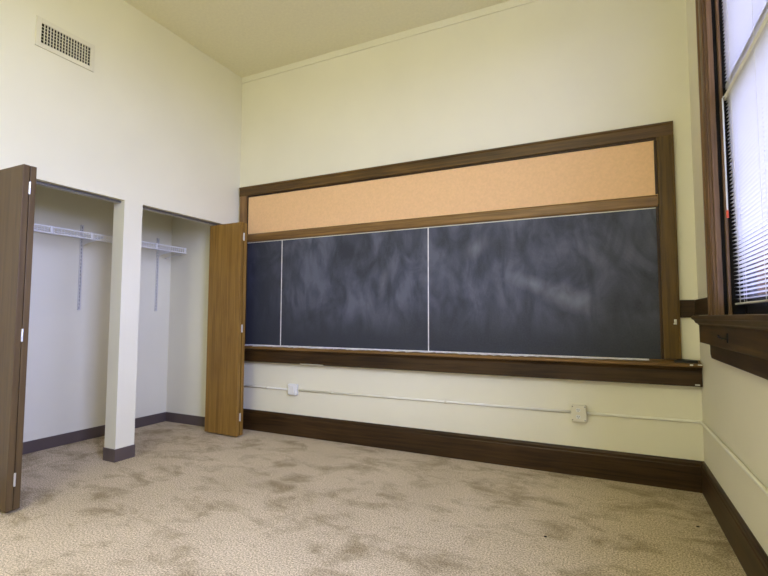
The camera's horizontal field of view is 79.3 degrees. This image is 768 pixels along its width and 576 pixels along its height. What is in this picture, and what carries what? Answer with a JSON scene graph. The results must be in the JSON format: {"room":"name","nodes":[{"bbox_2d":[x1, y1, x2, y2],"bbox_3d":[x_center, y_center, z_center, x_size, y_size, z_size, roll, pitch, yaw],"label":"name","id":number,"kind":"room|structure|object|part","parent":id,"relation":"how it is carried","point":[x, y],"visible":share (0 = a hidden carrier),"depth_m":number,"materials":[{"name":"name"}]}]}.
{"room":"classroom","nodes":[
{"label":"classroom","id":0,"kind":"room"},
{"bbox_2d":[23,185,211,441],"bbox_3d":[-2.587,0.021,4.051,0.847,2.750,2.450,-2,-4,26],"label":"wall","id":1,"kind":"structure","parent":0,"point":[67,355],"depth_m":4.45,"materials":[{"name":"beige paint"}]},
{"bbox_2d":[77,225,83,309],"bbox_3d":[-2.821,-0.192,4.306,0.013,0.795,0.025,-2,-4,26],"label":"shelf standard","id":2,"kind":"object","parent":1,"relation":"attached to","point":[82,226],"visible":0.95,"depth_m":4.30,"materials":[{"name":"white metal"}]},
{"bbox_2d":[34,223,186,258],"bbox_3d":[-2.730,-0.436,4.100,0.340,0.101,2.122,-2,-4,26],"label":"wire shelf","id":3,"kind":"object","parent":1,"relation":"attached to","point":[91,238],"visible":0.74,"depth_m":4.20,"materials":[{"name":"white metal"}]},
{"bbox_3d":[-2.879,-0.471,4.171,0.007,0.006,2.115,-2,-4,26],"label":"cross rod","id":4,"kind":"part","parent":3,"relation":"part of","materials":[{"name":"white metal"}]},
{"bbox_3d":[-2.744,-0.474,4.106,0.007,0.006,2.115,-2,-4,26],"label":"cross rod","id":5,"kind":"part","parent":3,"relation":"part of","materials":[{"name":"white metal"}]},
{"bbox_3d":[-2.587,-0.433,4.027,0.012,0.012,2.115,-2,-4,26],"label":"rod","id":6,"kind":"part","parent":3,"relation":"part of","materials":[{"name":"white metal"}]},
{"bbox_2d":[22,412,204,454],"bbox_3d":[-2.550,1.341,3.937,0.747,0.100,2.230,-2,-4,26],"label":"baseboard","id":7,"kind":"structure","parent":1,"relation":"attached to","point":[85,434],"depth_m":4.37,"materials":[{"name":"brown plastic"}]},
{"bbox_2d":[154,238,159,310],"bbox_3d":[-2.468,-0.145,5.035,0.013,0.795,0.025,-2,-4,26],"label":"shelf standard","id":8,"kind":"object","parent":1,"relation":"attached to","point":[158,240],"visible":0.95,"depth_m":5.03,"materials":[{"name":"white metal"}]},
{"bbox_2d":[0,0,241,448],"bbox_3d":[-2.980,-0.600,2.139,0.134,3.748,6.300,-2,-4,26],"label":"wall","id":9,"kind":"structure","parent":0,"point":[156,122],"depth_m":3.77,"materials":[{"name":"beige paint"}]},
{"bbox_2d":[35,15,94,71],"bbox_3d":[-2.327,-1.780,3.395,0.010,0.212,0.407,-2,-4,26],"label":"air vent","id":10,"kind":"object","parent":9,"relation":"in","point":[49,36],"visible":1,"depth_m":3.38,"materials":[{"name":"beige metal"}]},
{"bbox_2d":[36,180,120,202],"bbox_3d":[-2.382,-0.733,3.388,0.046,0.018,0.936,-2,-4,26],"label":"door track","id":11,"kind":"object","parent":9,"relation":"attached to","point":[40,183],"visible":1,"depth_m":3.49,"materials":[{"name":"grey metal"}]},
{"bbox_2d":[0,164,36,512],"bbox_3d":[-2.375,0.278,2.873,0.476,2.062,0.073,-2,-4,26],"label":"bifold door","id":12,"kind":"structure","parent":11,"relation":"hanging from","point":[17,183],"depth_m":2.78,"materials":[{"name":"brown wood"}]},
{"bbox_3d":[-2.371,0.282,2.892,0.466,2.056,0.034,-2,-4,26],"label":"door","id":13,"kind":"part","parent":12,"relation":"part of","materials":[{"name":"brown wood"}]},
{"bbox_2d":[103,444,134,462],"bbox_3d":[-2.148,1.331,3.756,0.146,0.100,0.175,-2,-4,26],"label":"baseboard","id":14,"kind":"structure","parent":9,"relation":"attached to","point":[111,455],"depth_m":3.70,"materials":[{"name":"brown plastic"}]},
{"bbox_2d":[143,206,219,225],"bbox_3d":[-1.903,-0.670,4.378,0.046,0.018,0.933,-2,-4,26],"label":"door track","id":15,"kind":"object","parent":9,"relation":"attached to","point":[144,207],"visible":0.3,"depth_m":4.31,"materials":[{"name":"grey metal"}]},
{"bbox_2d":[205,222,246,436],"bbox_3d":[-1.567,0.387,4.576,0.442,2.062,0.090,-2,-4,26],"label":"bifold door","id":16,"kind":"structure","parent":15,"relation":"hanging from","point":[228,242],"depth_m":4.53,"materials":[{"name":"brown wood"}]},
{"bbox_3d":[-1.560,0.392,4.601,0.433,2.056,0.038,-2,-4,26],"label":"door","id":17,"kind":"part","parent":16,"relation":"part of","materials":[{"name":"brown wood"}]},
{"bbox_2d":[124,0,509,77],"bbox_3d":[-1.383,-2.564,1.492,5.362,0.100,6.500,-2,-4,26],"label":"ceiling","id":18,"kind":"structure","parent":0,"point":[247,37],"depth_m":4.10,"materials":[{"name":"beige paint"}]},
{"bbox_2d":[0,421,746,575],"bbox_3d":[-1.394,1.277,1.252,5.362,0.100,6.500,-2,-4,26],"label":"floor","id":19,"kind":"structure","parent":0,"point":[191,500],"depth_m":2.68,"materials":[{"name":"carpet"}]},
{"bbox_2d":[239,0,703,460],"bbox_3d":[0.002,-0.459,4.248,5.362,3.748,0.100,-2,-4,26],"label":"wall","id":20,"kind":"structure","parent":0,"point":[541,70],"depth_m":3.79,"materials":[{"name":"beige paint"}]},
{"bbox_2d":[244,385,287,389],"bbox_3d":[-1.234,1.003,4.685,0.684,0.044,0.023,-2,-4,26],"label":"conduit","id":21,"kind":"object","parent":20,"relation":"attached to","point":[266,387],"visible":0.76,"depth_m":4.66,"materials":[{"name":"beige metal"}]},
{"bbox_2d":[288,383,297,394],"bbox_3d":[-0.887,0.986,4.500,0.102,0.106,0.053,-2,-4,26],"label":"junction box","id":22,"kind":"object","parent":20,"relation":"attached to","point":[292,388],"visible":1,"depth_m":4.48,"materials":[{"name":"white plastic"}]},
{"bbox_2d":[242,0,538,83],"bbox_3d":[0.290,-2.309,4.166,4.081,0.064,0.012,-2,-4,26],"label":"trim","id":23,"kind":"structure","parent":20,"relation":"attached to","point":[510,4],"depth_m":4.25,"materials":[{"name":"beige wood"}]},
{"bbox_2d":[298,389,570,412],"bbox_3d":[0.276,0.955,3.958,2.463,0.050,0.023,-2,-4,26],"label":"conduit","id":24,"kind":"object","parent":20,"relation":"attached to","point":[315,391],"visible":0.95,"depth_m":3.85,"materials":[{"name":"beige metal"}]},
{"bbox_2d":[239,121,702,386],"bbox_3d":[0.274,-0.209,3.987,4.052,1.822,0.105,-2,-4,26],"label":"chalkboard","id":25,"kind":"object","parent":20,"relation":"attached to","point":[557,258],"visible":0.95,"depth_m":3.76,"materials":[{"name":"stone"}]},
{"bbox_3d":[-1.246,0.046,4.758,0.478,1.096,0.009,-2,-4,26],"label":"slate panel","id":26,"kind":"part","parent":25,"relation":"part of","materials":[{"name":"black stone"}]},
{"bbox_3d":[-0.323,0.021,4.313,1.561,1.096,0.009,-2,-4,26],"label":"slate panel","id":27,"kind":"part","parent":25,"relation":"part of","materials":[{"name":"black stone"}]},
{"bbox_3d":[0.240,-0.568,4.069,3.742,0.092,0.027,-2,-4,26],"label":"rail","id":28,"kind":"part","parent":25,"relation":"part of","materials":[{"name":"brown wood"}]},
{"bbox_3d":[0.240,-0.793,4.093,3.772,0.484,0.010,-2,-4,26],"label":"cork panel","id":29,"kind":"part","parent":25,"relation":"part of","materials":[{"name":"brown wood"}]},
{"bbox_3d":[0.243,-1.068,4.093,3.946,0.096,0.040,-2,-4,26],"label":"rail","id":30,"kind":"part","parent":25,"relation":"part of","materials":[{"name":"brown wood"}]},
{"bbox_2d":[244,344,702,386],"bbox_3d":[0.271,0.612,3.936,4.052,0.176,0.105,-2,-4,26],"label":"chalk tray","id":31,"kind":"object","parent":25,"relation":"on","point":[659,369],"depth_m":3.62,"materials":[{"name":"brown wood"}]},
{"bbox_3d":[1.161,-0.020,3.599,1.723,1.096,0.009,-2,-4,26],"label":"slate panel","id":32,"kind":"part","parent":25,"relation":"part of","materials":[{"name":"black stone"}]},
{"bbox_2d":[243,408,703,492],"bbox_3d":[0.278,1.298,3.936,4.081,0.203,0.020,-2,-4,26],"label":"baseboard","id":33,"kind":"structure","parent":20,"relation":"attached to","point":[642,469],"depth_m":3.63,"materials":[{"name":"brown wood"}]},
{"bbox_2d":[571,404,586,421],"bbox_3d":[1.426,0.914,3.388,0.104,0.116,0.051,-2,-4,26],"label":"power outlet","id":34,"kind":"object","parent":20,"relation":"attached to","point":[578,412],"visible":1,"depth_m":3.37,"materials":[{"name":"beige paint"}]},
{"bbox_2d":[680,300,695,317],"bbox_3d":[2.071,0.141,3.143,0.106,0.120,0.022,-2,-4,26],"label":"trim","id":35,"kind":"structure","parent":20,"relation":"attached to","point":[687,307],"depth_m":3.14,"materials":[{"name":"brown wood"}]},
{"bbox_2d":[686,0,767,554],"bbox_3d":[0.865,-0.705,0.287,0.240,3.748,6.300,-2,-4,26],"label":"wall","id":36,"kind":"structure","parent":0,"point":[734,400],"depth_m":2.42,"materials":[{"name":"beige paint"}]},
{"bbox_2d":[587,412,767,496],"bbox_3d":[1.020,0.788,1.618,0.706,0.044,3.599,-2,-4,26],"label":"conduit","id":37,"kind":"object","parent":36,"relation":"attached to","point":[748,472],"visible":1,"depth_m":2.80,"materials":[{"name":"beige metal"}]},
{"bbox_2d":[695,297,707,314],"bbox_3d":[2.007,0.118,2.914,0.022,0.104,0.446,-2,-4,26],"label":"trim","id":38,"kind":"structure","parent":36,"relation":"attached to","point":[701,305],"depth_m":2.90,"materials":[{"name":"brown wood"}]},
{"bbox_2d":[691,0,767,379],"bbox_3d":[1.582,-0.970,1.905,0.338,2.636,1.980,-2,-4,26],"label":"window","id":39,"kind":"structure","parent":36,"relation":"in","point":[746,325],"depth_m":2.59,"materials":[{"name":"brown wood"}]},
{"bbox_3d":[1.883,-1.039,2.725,0.024,2.395,0.130,-2,-4,26],"label":"casing","id":40,"kind":"part","parent":39,"relation":"part of","materials":[{"name":"brown wood"}]},
{"bbox_2d":[717,333,727,342],"bbox_3d":[1.566,0.231,2.149,0.021,0.044,0.072,0,-4,1],"label":"hook","id":41,"kind":"object","parent":39,"relation":"attached to","point":[726,338],"visible":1,"depth_m":2.12,"materials":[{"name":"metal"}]},
{"bbox_2d":[722,0,767,89],"bbox_3d":[1.601,-1.632,1.941,0.036,0.991,1.546,-2,-4,26],"label":"mini blind","id":42,"kind":"object","parent":39,"relation":"attached to","point":[743,19],"visible":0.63,"depth_m":2.35,"materials":[{"name":"white plastic"}]},
{"bbox_3d":[1.876,-1.590,2.511,0.030,0.961,0.020,-2,-4,26],"label":"ladder cord","id":43,"kind":"part","parent":42,"relation":"part of","materials":[{"name":"white fabric"}]},
{"bbox_2d":[722,12,767,304],"bbox_3d":[1.588,-0.543,1.877,0.056,1.183,1.546,-2,-4,26],"label":"mini blind","id":44,"kind":"object","parent":39,"relation":"attached to","point":[746,96],"visible":1,"depth_m":2.24,"materials":[{"name":"white plastic"}]},
{"bbox_3d":[1.873,-0.501,2.443,0.030,1.153,0.020,-2,-4,26],"label":"ladder cord","id":45,"kind":"part","parent":44,"relation":"part of","materials":[{"name":"white plastic"}]},
{"bbox_3d":[1.599,-1.116,1.909,0.036,0.034,1.546,-2,-4,26],"label":"head rail","id":46,"kind":"part","parent":44,"relation":"part of","materials":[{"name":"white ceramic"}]},
{"bbox_3d":[1.596,0.043,1.836,0.022,0.010,1.540,-2,-4,26],"label":"rail","id":47,"kind":"part","parent":44,"relation":"part of","materials":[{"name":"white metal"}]},
{"bbox_3d":[1.680,-0.527,2.045,0.030,1.153,0.020,-2,-4,26],"label":"ladder cord","id":48,"kind":"part","parent":44,"relation":"part of","materials":[{"name":"white plastic"}]},
{"bbox_3d":[1.647,-0.526,1.845,0.040,1.259,1.574,-2,-4,26],"label":"sash","id":49,"kind":"part","parent":39,"relation":"part of","materials":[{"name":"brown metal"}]},
{"bbox_3d":[1.647,-0.526,1.845,0.006,1.179,1.422,-2,-4,26],"label":"pane","id":50,"kind":"part","parent":39,"relation":"part of","materials":[{"name":"clear glass"}]},
{"bbox_2d":[701,462,767,575],"bbox_3d":[0.738,1.067,0.224,0.020,0.203,6.280,-2,-4,26],"label":"baseboard","id":51,"kind":"structure","parent":36,"relation":"attached to","point":[753,559],"depth_m":2.26,"materials":[{"name":"brown wood"}]}
]}

